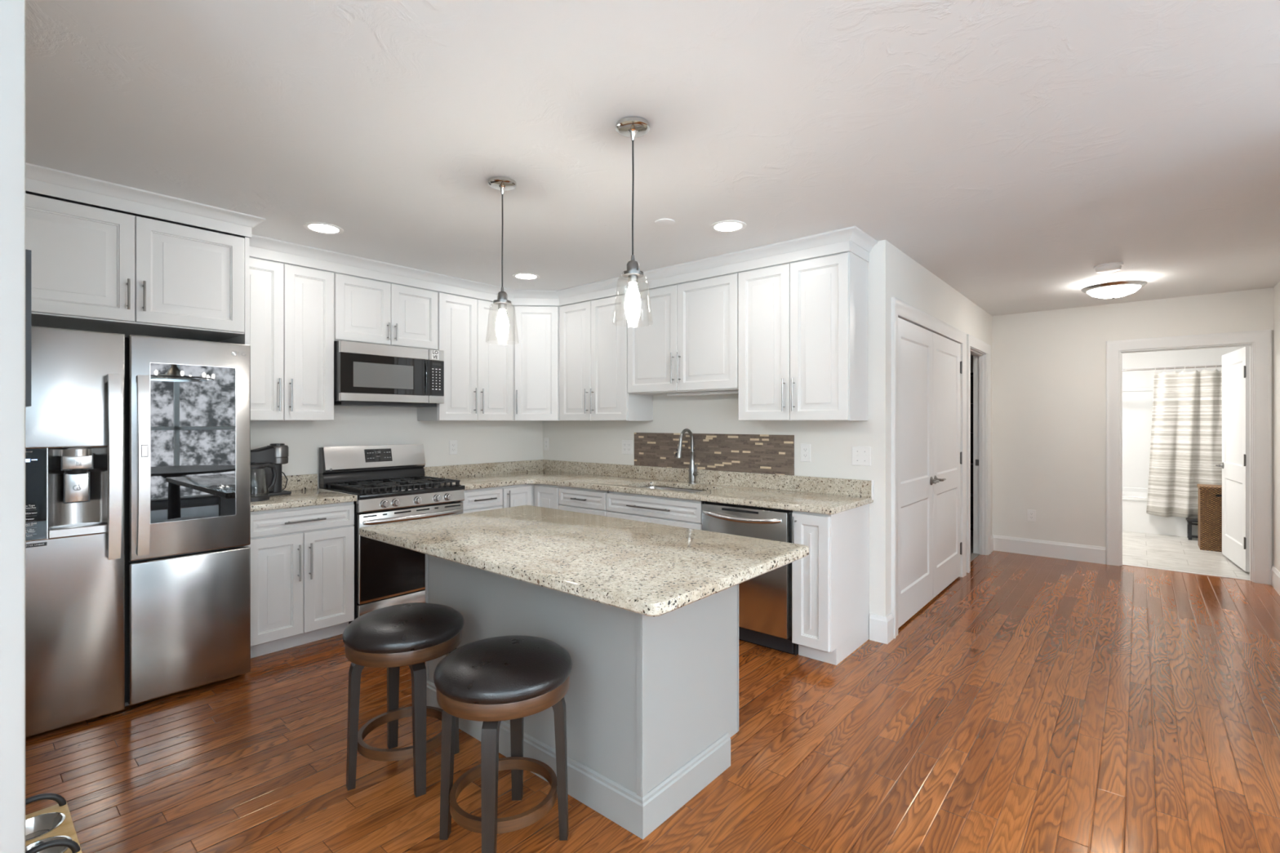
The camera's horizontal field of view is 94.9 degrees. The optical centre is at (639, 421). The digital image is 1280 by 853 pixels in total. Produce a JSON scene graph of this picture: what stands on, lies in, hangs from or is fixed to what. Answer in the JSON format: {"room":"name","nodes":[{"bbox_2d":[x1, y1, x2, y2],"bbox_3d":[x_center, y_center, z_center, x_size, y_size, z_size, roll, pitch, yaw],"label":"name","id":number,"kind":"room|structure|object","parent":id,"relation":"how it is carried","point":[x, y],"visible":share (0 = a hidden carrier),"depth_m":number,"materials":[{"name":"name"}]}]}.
{"room":"kitchen","nodes":[
{"label":"kitchen","id":0,"kind":"room"},
{"bbox_2d":[0,0,25,852],"bbox_3d":[-2.320,0.124,2.009,2.900,2.540,0.135,0,0,40],"label":"wall","id":1,"kind":"structure","parent":0,"point":[12,12],"depth_m":1.11,"materials":[{"name":"paint"}]},
{"bbox_2d":[25,249,31,407],"bbox_3d":[-1.306,-0.186,1.241,0.240,0.310,0.011,0,0,40],"label":"board","id":2,"kind":"object","parent":1,"relation":"attached to","point":[28,252],"visible":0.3,"depth_m":1.17,"materials":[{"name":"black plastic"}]},
{"bbox_2d":[250,405,542,488],"bbox_3d":[-3.467,0.124,2.976,0.100,2.540,7.600,0,0,40],"label":"wall","id":3,"kind":"structure","parent":0,"point":[477,442],"depth_m":4.70,"materials":[{"name":"paint"}]},
{"bbox_2d":[249,256,333,420],"bbox_3d":[-2.394,-0.517,3.874,0.366,1.022,0.610,0,0,40],"label":"upper cabinet","id":4,"kind":"object","parent":3,"relation":"attached to","point":[291,306],"visible":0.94,"depth_m":3.81,"materials":[{"name":"paint"}]},
{"bbox_2d":[333,271,437,350],"bbox_3d":[-1.943,-0.792,4.404,0.366,0.472,0.778,0,0,40],"label":"upper cabinet","id":5,"kind":"object","parent":3,"relation":"attached to","point":[366,310],"visible":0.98,"depth_m":4.27,"materials":[{"name":"paint"}]},
{"bbox_2d":[333,340,444,407],"bbox_3d":[-1.922,-0.333,4.385,0.420,0.434,0.774,0,0,40],"label":"microwave","id":6,"kind":"object","parent":5,"relation":"attached to","point":[366,374],"visible":0.97,"depth_m":4.21,"materials":[{"name":"silver metal"}]},
{"bbox_2d":[431,350,439,359],"bbox_3d":[-1.567,-0.510,4.492,0.001,0.068,0.060,0,0,40],"label":"sticker","id":7,"kind":"object","parent":6,"relation":"attached to","point":[435,354],"visible":1,"depth_m":4.49,"materials":[{"name":"white paper"}]},
{"bbox_2d":[431,368,440,390],"bbox_3d":[-1.562,-0.325,4.502,0.001,0.160,0.073,0,0,40],"label":"keypad","id":8,"kind":"object","parent":6,"relation":"attached to","point":[436,372],"depth_m":4.50,"materials":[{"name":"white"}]},
{"bbox_2d":[448,440,457,454],"bbox_3d":[-1.613,0.224,5.071,0.008,0.124,0.076,0,0,40],"label":"wall outlet","id":9,"kind":"object","parent":3,"relation":"attached to","point":[452,444],"visible":1,"depth_m":5.07,"materials":[{"name":"white plastic"}]},
{"bbox_2d":[417,291,513,421],"bbox_3d":[-1.455,-0.517,4.977,0.366,1.022,0.723,0,0,40],"label":"upper cabinet","id":10,"kind":"object","parent":3,"relation":"attached to","point":[478,361],"visible":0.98,"depth_m":4.84,"materials":[{"name":"paint"}]},
{"bbox_2d":[25,0,1279,315],"bbox_3d":[1.142,-1.196,1.371,9.200,0.100,11.331,0,0,40],"label":"ceiling","id":11,"kind":"structure","parent":0,"point":[1013,150],"depth_m":2.28,"materials":[{"name":"paint"}]},
{"bbox_2d":[302,222,343,234],"bbox_3d":[-1.873,-1.142,3.476,0.212,0.006,0.212,0,0,40],"label":"recessed light","id":12,"kind":"object","parent":11,"relation":"in","point":[317,227],"visible":1,"depth_m":3.47,"materials":[{"name":"white plastic"}]},
{"bbox_2d":[488,176,516,335],"bbox_3d":[-0.657,-0.761,2.800,0.156,0.768,0.156,0,0,40],"label":"pendant lamp","id":13,"kind":"object","parent":11,"relation":"hanging from","point":[503,184],"visible":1,"depth_m":2.78,"materials":[{"name":"silver metal"}]},
{"bbox_2d":[512,272,539,279],"bbox_3d":[-0.896,-1.142,4.626,0.212,0.006,0.212,0,0,40],"label":"recessed light","id":14,"kind":"object","parent":11,"relation":"in","point":[523,276],"visible":1,"depth_m":4.62,"materials":[{"name":"white plastic"}]},
{"bbox_2d":[615,116,649,315],"bbox_3d":[-0.028,-0.761,2.264,0.156,0.768,0.156,0,0,40],"label":"pendant lamp","id":15,"kind":"object","parent":11,"relation":"hanging from","point":[633,127],"visible":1,"depth_m":2.25,"materials":[{"name":"silver metal"}]},
{"bbox_2d":[654,218,675,226],"bbox_3d":[0.143,-1.142,3.366,0.116,0.008,0.116,0,0,40],"label":"cover","id":16,"kind":"object","parent":11,"relation":"attached to","point":[662,222],"visible":1,"depth_m":3.35,"materials":[{"name":"paint"}]},
{"bbox_2d":[710,220,746,232],"bbox_3d":[0.517,-1.142,3.442,0.212,0.006,0.212,0,0,40],"label":"recessed light","id":17,"kind":"object","parent":11,"relation":"in","point":[724,226],"visible":1,"depth_m":3.44,"materials":[{"name":"white plastic"}]},
{"bbox_2d":[1093,262,1123,273],"bbox_3d":[3.431,-1.123,4.300,0.170,0.046,0.170,0,0,40],"label":"smoke detector","id":18,"kind":"object","parent":11,"relation":"attached to","point":[1113,266],"visible":1,"depth_m":4.25,"materials":[{"name":"white plastic"}]},
{"bbox_2d":[1080,280,1146,298],"bbox_3d":[3.879,-1.076,4.811,0.422,0.140,0.422,0,0,40],"label":"flush light","id":19,"kind":"object","parent":11,"relation":"attached to","point":[1112,289],"visible":1,"depth_m":4.71,"materials":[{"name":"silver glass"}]},
{"bbox_2d":[25,530,1279,852],"bbox_3d":[2.143,1.442,2.547,9.000,0.104,14.220,0,0,40],"label":"floor","id":20,"kind":"structure","parent":0,"point":[1033,704],"depth_m":2.51,"materials":[{"name":"brown wood"}]},
{"bbox_2d":[25,793,82,852],"bbox_3d":[-1.861,1.311,1.812,0.375,0.167,0.163,0,0,40],"label":"pet feeder","id":21,"kind":"object","parent":20,"relation":"on","point":[67,828],"visible":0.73,"depth_m":1.85,"materials":[{"name":"brown wood"}]},
{"bbox_2d":[25,812,65,842],"bbox_3d":[-1.920,1.304,1.859,0.144,0.039,0.144,0,0,40],"label":"pet bowl","id":22,"kind":"object","parent":21,"relation":"in","point":[37,826],"visible":0.56,"depth_m":1.90,"materials":[{"name":"silver metal"}]},
{"bbox_2d":[25,835,71,852],"bbox_3d":[-1.792,1.304,1.750,0.144,0.039,0.144,0,0,40],"label":"pet bowl","id":23,"kind":"object","parent":21,"relation":"in","point":[55,849],"visible":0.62,"depth_m":1.80,"materials":[{"name":"silver metal"}]},
{"bbox_2d":[25,193,249,546],"bbox_3d":[-2.768,0.179,3.142,0.746,2.430,0.987,0,0,40],"label":"upper cabinet","id":24,"kind":"object","parent":20,"relation":"on","point":[93,268],"visible":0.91,"depth_m":2.94,"materials":[{"name":"paint"}]},
{"bbox_2d":[25,162,266,238],"bbox_3d":[-2.614,-1.091,3.046,0.429,0.110,1.053,0,0,40],"label":"crown molding","id":25,"kind":"structure","parent":24,"relation":"attached to","point":[40,180],"depth_m":2.90,"materials":[{"name":"paint"}]},
{"bbox_2d":[25,325,250,737],"bbox_3d":[-2.700,0.488,3.071,0.885,1.812,0.944,0,0,40],"label":"refrigerator","id":26,"kind":"object","parent":20,"relation":"on","point":[138,447],"visible":0.88,"depth_m":2.80,"materials":[{"name":"grey metal"}]},
{"bbox_2d":[58,447,93,456],"bbox_3d":[-2.578,0.137,2.683,0.116,0.037,0.116,0,0,40],"label":"water dispenser","id":27,"kind":"object","parent":26,"relation":"attached to","point":[63,451],"depth_m":2.65,"materials":[{"name":"metal"}]},
{"bbox_2d":[249,501,354,657],"bbox_3d":[-2.279,0.956,3.778,0.666,0.874,0.615,0,0,40],"label":"base cabinet","id":28,"kind":"object","parent":20,"relation":"on","point":[302,558],"visible":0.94,"depth_m":3.58,"materials":[{"name":"paint"}]},
{"bbox_2d":[250,473,357,511],"bbox_3d":[-2.282,0.446,3.785,0.649,0.142,0.618,0,0,40],"label":"countertop","id":29,"kind":"structure","parent":28,"relation":"on","point":[305,491],"depth_m":3.77,"materials":[{"name":"stone"}]},
{"bbox_2d":[250,462,277,502],"bbox_3d":[-2.345,0.364,3.590,0.218,0.232,0.176,0,0,-31],"label":"kettle","id":30,"kind":"object","parent":29,"relation":"on","point":[254,498],"visible":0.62,"depth_m":3.60,"materials":[{"name":"black plastic"}]},
{"bbox_2d":[250,443,291,496],"bbox_3d":[-2.475,0.312,3.801,0.158,0.336,0.403,0,0,40],"label":"coffee machine","id":31,"kind":"object","parent":29,"relation":"on","point":[277,455],"visible":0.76,"depth_m":3.79,"materials":[{"name":"black plastic"}]},
{"bbox_2d":[319,444,465,624],"bbox_3d":[-1.786,0.788,4.285,0.711,1.212,0.782,0,0,40],"label":"gas range","id":32,"kind":"object","parent":20,"relation":"on","point":[389,482],"visible":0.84,"depth_m":4.10,"materials":[{"name":"silver metal"}]},
{"bbox_2d":[320,475,465,499],"bbox_3d":[-1.807,0.473,4.303,0.647,0.071,0.782,0,0,40],"label":"cooktop","id":33,"kind":"object","parent":32,"relation":"in","point":[371,487],"depth_m":4.18,"materials":[{"name":"black metal"}]},
{"bbox_2d":[348,501,460,624],"bbox_3d":[-1.829,0.951,4.322,0.590,0.886,0.778,0,0,40],"label":"oven","id":34,"kind":"object","parent":32,"relation":"in","point":[356,514],"depth_m":3.84,"materials":[{"name":"black glass"}]},
{"bbox_2d":[342,602,464,797],"bbox_3d":[-0.942,1.077,2.356,0.452,0.633,0.452,0,0,-37],"label":"bar stool","id":35,"kind":"object","parent":20,"relation":"on","point":[392,637],"visible":0.94,"depth_m":2.22,"materials":[{"name":"black leather"}]},
{"bbox_2d":[342,602,464,653],"bbox_3d":[-0.942,0.803,2.356,0.452,0.086,0.452,0,0,-37],"label":"seat cushion","id":36,"kind":"object","parent":35,"relation":"on","point":[417,628],"depth_m":2.23,"materials":[{"name":"black leather"}]},
{"bbox_2d":[460,486,502,513],"bbox_3d":[-1.443,0.956,4.760,0.666,0.874,0.374,0,0,40],"label":"drawer","id":37,"kind":"object","parent":20,"relation":"on","point":[491,498],"visible":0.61,"depth_m":4.57,"materials":[{"name":"paint"}]},
{"bbox_2d":[433,635,572,852],"bbox_3d":[-0.455,1.077,1.971,0.452,0.633,0.452,0,0,0],"label":"bar stool","id":38,"kind":"object","parent":20,"relation":"on","point":[491,681],"visible":1,"depth_m":1.86,"materials":[{"name":"black leather"}]},
{"bbox_2d":[433,635,572,704],"bbox_3d":[-0.455,0.803,1.971,0.452,0.086,0.452,0,0,0],"label":"seat cushion","id":39,"kind":"object","parent":38,"relation":"on","point":[517,669],"depth_m":1.85,"materials":[{"name":"black leather"}]},
{"bbox_2d":[502,484,559,509],"bbox_3d":[-0.916,0.956,5.176,0.928,0.874,0.938,0,0,40],"label":"base cabinet","id":40,"kind":"object","parent":20,"relation":"on","point":[544,495],"visible":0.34,"depth_m":4.84,"materials":[{"name":"paint"}]},
{"bbox_2d":[423,459,874,514],"bbox_3d":[-0.163,0.446,4.287,3.226,0.143,1.314,0,0,40],"label":"countertop","id":41,"kind":"structure","parent":40,"relation":"on","point":[824,495],"depth_m":4.45,"materials":[{"name":"stone"}]},
{"bbox_2d":[643,485,704,492],"bbox_3d":[0.232,0.614,4.351,0.720,0.190,0.420,0,0,40],"label":"sink basin","id":42,"kind":"object","parent":41,"relation":"in","point":[651,486],"visible":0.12,"depth_m":4.57,"materials":[{"name":"grey metal"}]},
{"bbox_2d":[675,428,697,484],"bbox_3d":[0.357,0.266,4.484,0.080,0.428,0.233,0,0,40],"label":"faucet","id":43,"kind":"object","parent":41,"relation":"on","point":[693,473],"visible":1,"depth_m":4.53,"materials":[{"name":"silver metal"}]},
{"bbox_2d":[425,554,738,839],"bbox_3d":[-0.306,0.956,2.679,1.417,0.876,0.690,0,0,40],"label":"kitchen island","id":44,"kind":"object","parent":20,"relation":"on","point":[652,702],"visible":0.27,"depth_m":2.17,"materials":[{"name":"grey paint"}]},
{"bbox_2d":[359,505,808,616],"bbox_3d":[-0.306,0.499,2.465,1.729,0.037,0.964,0,0,40],"label":"island countertop","id":45,"kind":"structure","parent":44,"relation":"on","point":[649,569],"depth_m":2.17,"materials":[{"name":"stone"}]},
{"bbox_2d":[558,485,607,516],"bbox_3d":[-0.271,0.956,4.805,0.530,0.874,0.666,0,0,40],"label":"base cabinet","id":46,"kind":"object","parent":20,"relation":"on","point":[589,501],"visible":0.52,"depth_m":4.57,"materials":[{"name":"paint"}]},
{"bbox_2d":[606,485,704,529],"bbox_3d":[0.264,0.956,4.351,0.869,0.874,0.666,0,0,40],"label":"base cabinet","id":47,"kind":"object","parent":20,"relation":"on","point":[681,513],"visible":0.29,"depth_m":4.09,"materials":[{"name":"paint"}]},
{"bbox_2d":[702,501,798,655],"bbox_3d":[0.818,0.958,3.844,0.620,0.871,0.682,0,0,40],"label":"dishwasher","id":48,"kind":"object","parent":20,"relation":"on","point":[765,600],"visible":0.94,"depth_m":3.55,"materials":[{"name":"silver metal"}]},
{"bbox_2d":[791,503,869,665],"bbox_3d":[1.165,0.956,3.583,0.232,0.874,0.666,0,0,40],"label":"base cabinet","id":49,"kind":"object","parent":20,"relation":"on","point":[830,585],"visible":0.8,"depth_m":3.40,"materials":[{"name":"paint"}]},
{"bbox_2d":[970,372,973,530],"bbox_3d":[3.991,0.394,7.494,0.600,2.000,0.350,0,0,40],"label":"door","id":50,"kind":"structure","parent":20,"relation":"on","point":[971,373],"depth_m":7.49,"materials":[{"name":"black wood"}]},
{"bbox_2d":[1122,386,1198,537],"bbox_3d":[6.634,0.464,7.551,2.140,1.860,0.767,0,0,40],"label":"bathtub","id":51,"kind":"object","parent":20,"relation":"on","point":[1137,402],"visible":0.02,"depth_m":7.89,"materials":[{"name":"white ceramic"}]},
{"bbox_2d":[1122,564,1249,580],"bbox_3d":[5.028,1.392,5.437,0.907,0.007,0.030,0,0,40],"label":"threshold","id":52,"kind":"object","parent":20,"relation":"on","point":[1122,564],"visible":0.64,"depth_m":5.41,"materials":[{"name":"paint"}]},
{"bbox_2d":[1186,517,1198,540],"bbox_3d":[6.644,1.277,6.879,0.352,0.235,0.207,0,0,40],"label":"step stool","id":53,"kind":"object","parent":20,"relation":"on","point":[1189,521],"visible":0.43,"depth_m":6.91,"materials":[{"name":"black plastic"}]},
{"bbox_2d":[1196,484,1222,551],"bbox_3d":[6.348,1.049,6.374,0.416,0.690,0.346,0,0,40],"label":"laundry hamper","id":54,"kind":"object","parent":20,"relation":"on","point":[1210,496],"visible":0.45,"depth_m":6.33,"materials":[{"name":"wicker"}]},
{"bbox_2d":[1215,346,1249,572],"bbox_3d":[5.810,0.344,5.725,0.162,2.060,0.907,0,0,35],"label":"door","id":55,"kind":"structure","parent":20,"relation":"on","point":[1235,465],"depth_m":5.66,"materials":[{"name":"paint"}]},
{"bbox_2d":[542,394,866,479],"bbox_3d":[0.239,0.124,4.877,3.280,2.540,0.100,0,0,40],"label":"wall","id":56,"kind":"structure","parent":0,"point":[831,442],"depth_m":4.58,"materials":[{"name":"paint"}]},
{"bbox_2d":[511,305,560,421],"bbox_3d":[-0.935,-0.517,5.402,0.607,1.022,0.618,0,0,40],"label":"upper cabinet","id":57,"kind":"object","parent":56,"relation":"attached to","point":[536,328],"visible":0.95,"depth_m":5.17,"materials":[{"name":"paint"}]},
{"bbox_2d":[543,437,549,450],"bbox_3d":[-0.923,0.222,5.795,0.076,0.124,0.008,0,0,40],"label":"wall outlet","id":58,"kind":"object","parent":56,"relation":"attached to","point":[546,440],"visible":1,"depth_m":5.79,"materials":[{"name":"white plastic"}]},
{"bbox_2d":[229,226,877,306],"bbox_3d":[-0.472,-1.084,4.325,3.987,0.124,1.713,0,0,1],"label":"crown molding","id":59,"kind":"structure","parent":56,"relation":"attached to","point":[853,239],"depth_m":4.12,"materials":[{"name":"paint"}]},
{"bbox_2d":[560,293,653,421],"bbox_3d":[-0.315,-0.517,5.040,0.798,1.022,0.366,0,0,40],"label":"upper cabinet","id":60,"kind":"object","parent":56,"relation":"attached to","point":[593,333],"visible":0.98,"depth_m":4.90,"materials":[{"name":"paint"}]},
{"bbox_2d":[622,440,632,454],"bbox_3d":[-0.112,0.222,5.104,0.124,0.124,0.008,0,0,40],"label":"wall outlet","id":61,"kind":"object","parent":56,"relation":"attached to","point":[627,445],"visible":1,"depth_m":5.10,"materials":[{"name":"white plastic"}]},
{"bbox_2d":[627,271,738,395],"bbox_3d":[0.375,-0.624,4.452,1.011,0.807,0.366,0,0,40],"label":"upper cabinet","id":62,"kind":"object","parent":56,"relation":"attached to","point":[682,337],"visible":0.94,"depth_m":4.30,"materials":[{"name":"paint"}]},
{"bbox_2d":[666,390,737,395],"bbox_3d":[0.493,-0.210,4.372,0.680,0.022,0.080,0,0,40],"label":"light","id":63,"kind":"object","parent":62,"relation":"attached to","point":[735,392],"visible":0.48,"depth_m":4.34,"materials":[{"name":"white plastic"}]},
{"bbox_2d":[634,432,794,475],"bbox_3d":[0.513,0.235,4.572,1.476,0.282,0.008,0,0,40],"label":"backsplash","id":64,"kind":"structure","parent":56,"relation":"attached to","point":[768,454],"depth_m":4.48,"materials":[{"name":"tile"}]},
{"bbox_2d":[737,251,867,420],"bbox_3d":[1.053,-0.517,3.876,0.765,1.022,0.366,0,0,40],"label":"upper cabinet","id":65,"kind":"object","parent":56,"relation":"attached to","point":[802,325],"visible":1,"depth_m":3.72,"materials":[{"name":"paint"}]},
{"bbox_2d":[800,443,810,462],"bbox_3d":[1.139,0.214,4.039,0.076,0.124,0.008,0,0,40],"label":"wall outlet","id":66,"kind":"object","parent":56,"relation":"attached to","point":[805,448],"visible":1,"depth_m":4.04,"materials":[{"name":"white plastic"}]},
{"bbox_2d":[851,446,871,466],"bbox_3d":[1.427,0.223,3.789,0.124,0.124,0.016,0,0,40],"label":"wall switch","id":67,"kind":"object","parent":56,"relation":"attached to","point":[860,455],"visible":1,"depth_m":3.79,"materials":[{"name":"white plastic"}]},
{"bbox_2d":[866,240,991,616],"bbox_3d":[2.284,0.124,6.492,2.500,2.540,5.211,0,0,40],"label":"wall","id":68,"kind":"structure","parent":0,"point":[891,273],"depth_m":3.75,"materials":[{"name":"paint"}]},
{"bbox_2d":[869,612,893,644],"bbox_3d":[1.546,1.312,3.757,0.112,0.165,0.122,0,0,40],"label":"baseboard","id":69,"kind":"structure","parent":68,"relation":"attached to","point":[881,628],"depth_m":3.71,"materials":[{"name":"paint"}]},
{"bbox_2d":[897,317,939,628],"bbox_3d":[1.984,0.341,4.196,0.099,2.070,0.936,0,0,40],"label":"door","id":70,"kind":"structure","parent":68,"relation":"in","point":[916,481],"depth_m":4.20,"materials":[{"name":"paint"}]},
{"bbox_2d":[897,315,959,343],"bbox_3d":[2.235,0.342,4.599,0.118,2.105,1.837,0,0,40],"label":"trim","id":71,"kind":"structure","parent":68,"relation":"attached to","point":[898,316],"depth_m":4.43,"materials":[{"name":"paint"}]},
{"bbox_2d":[891,297,966,638],"bbox_3d":[2.290,0.297,4.552,0.024,2.195,2.045,0,0,40],"label":"door frame","id":72,"kind":"structure","parent":68,"relation":"attached to","point":[900,308],"depth_m":3.82,"materials":[{"name":"paint"}]},
{"bbox_2d":[933,332,961,598],"bbox_3d":[2.590,0.341,4.908,0.099,2.070,0.926,0,0,40],"label":"door","id":73,"kind":"structure","parent":68,"relation":"in","point":[947,363],"depth_m":4.89,"materials":[{"name":"paint"}]},
{"bbox_2d":[966,333,991,573],"bbox_3d":[3.313,0.294,5.846,0.144,2.200,1.040,0,0,40],"label":"door frame","id":74,"kind":"structure","parent":68,"relation":"attached to","point":[979,357],"depth_m":6.14,"materials":[{"name":"paint"}]},
{"bbox_2d":[991,287,1273,565],"bbox_3d":[4.612,0.124,5.778,2.210,2.540,0.120,0,0,40],"label":"wall","id":75,"kind":"structure","parent":0,"point":[1049,366],"depth_m":5.96,"materials":[{"name":"paint"}]},
{"bbox_2d":[1026,509,1035,521],"bbox_3d":[4.093,0.983,6.136,0.076,0.124,0.008,0,0,40],"label":"wall outlet","id":76,"kind":"object","parent":75,"relation":"attached to","point":[1031,514],"visible":1,"depth_m":6.13,"materials":[{"name":"white plastic"}]},
{"bbox_2d":[991,534,1105,564],"bbox_3d":[4.127,1.312,5.983,0.964,0.165,0.196,0,0,40],"label":"baseboard","id":77,"kind":"structure","parent":75,"relation":"attached to","point":[1082,553],"depth_m":6.03,"materials":[{"name":"paint"}]},
{"bbox_2d":[1106,329,1271,584],"bbox_3d":[5.013,0.304,5.420,1.107,2.180,0.144,0,0,40],"label":"door frame","id":78,"kind":"structure","parent":75,"relation":"attached to","point":[1262,340],"depth_m":5.13,"materials":[{"name":"paint"}]},
{"bbox_2d":[1122,346,1248,387],"bbox_3d":[6.918,0.124,7.885,2.350,2.540,0.100,0,0,40],"label":"wall","id":79,"kind":"structure","parent":0,"point":[1200,357],"depth_m":7.79,"materials":[{"name":"paint"}]},
{"bbox_2d":[1273,281,1279,572],"bbox_3d":[4.167,0.124,3.458,0.120,2.540,4.231,0,0,40],"label":"wall","id":80,"kind":"structure","parent":0,"point":[1277,288],"depth_m":4.89,"materials":[{"name":"paint"}]},
{"bbox_2d":[1271,565,1279,595],"bbox_3d":[4.075,1.312,3.457,0.016,0.165,4.111,0,0,40],"label":"baseboard","id":81,"kind":"structure","parent":80,"relation":"attached to","point":[1275,574],"depth_m":4.85,"materials":[{"name":"paint"}]},
{"bbox_3d":[6.773,0.124,5.980,0.100,2.540,2.989,0,0,40],"label":"wall","id":82,"kind":"structure","parent":0,"visible":0},
{"bbox_2d":[1122,364,1222,371],"bbox_3d":[6.373,-0.651,7.245,2.149,0.059,0.060,0,0,40],"label":"curtain rod","id":83,"kind":"object","parent":82,"relation":"attached to","point":[1214,366],"visible":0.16,"depth_m":7.14,"materials":[{"name":"grey metal"}]},
{"bbox_2d":[1146,364,1222,517],"bbox_3d":[6.693,0.244,6.927,1.088,1.830,0.130,0,0,40],"label":"shower curtain","id":84,"kind":"object","parent":83,"relation":"hanging from","point":[1186,444],"visible":0.52,"depth_m":7.06,"materials":[{"name":"fabric"}]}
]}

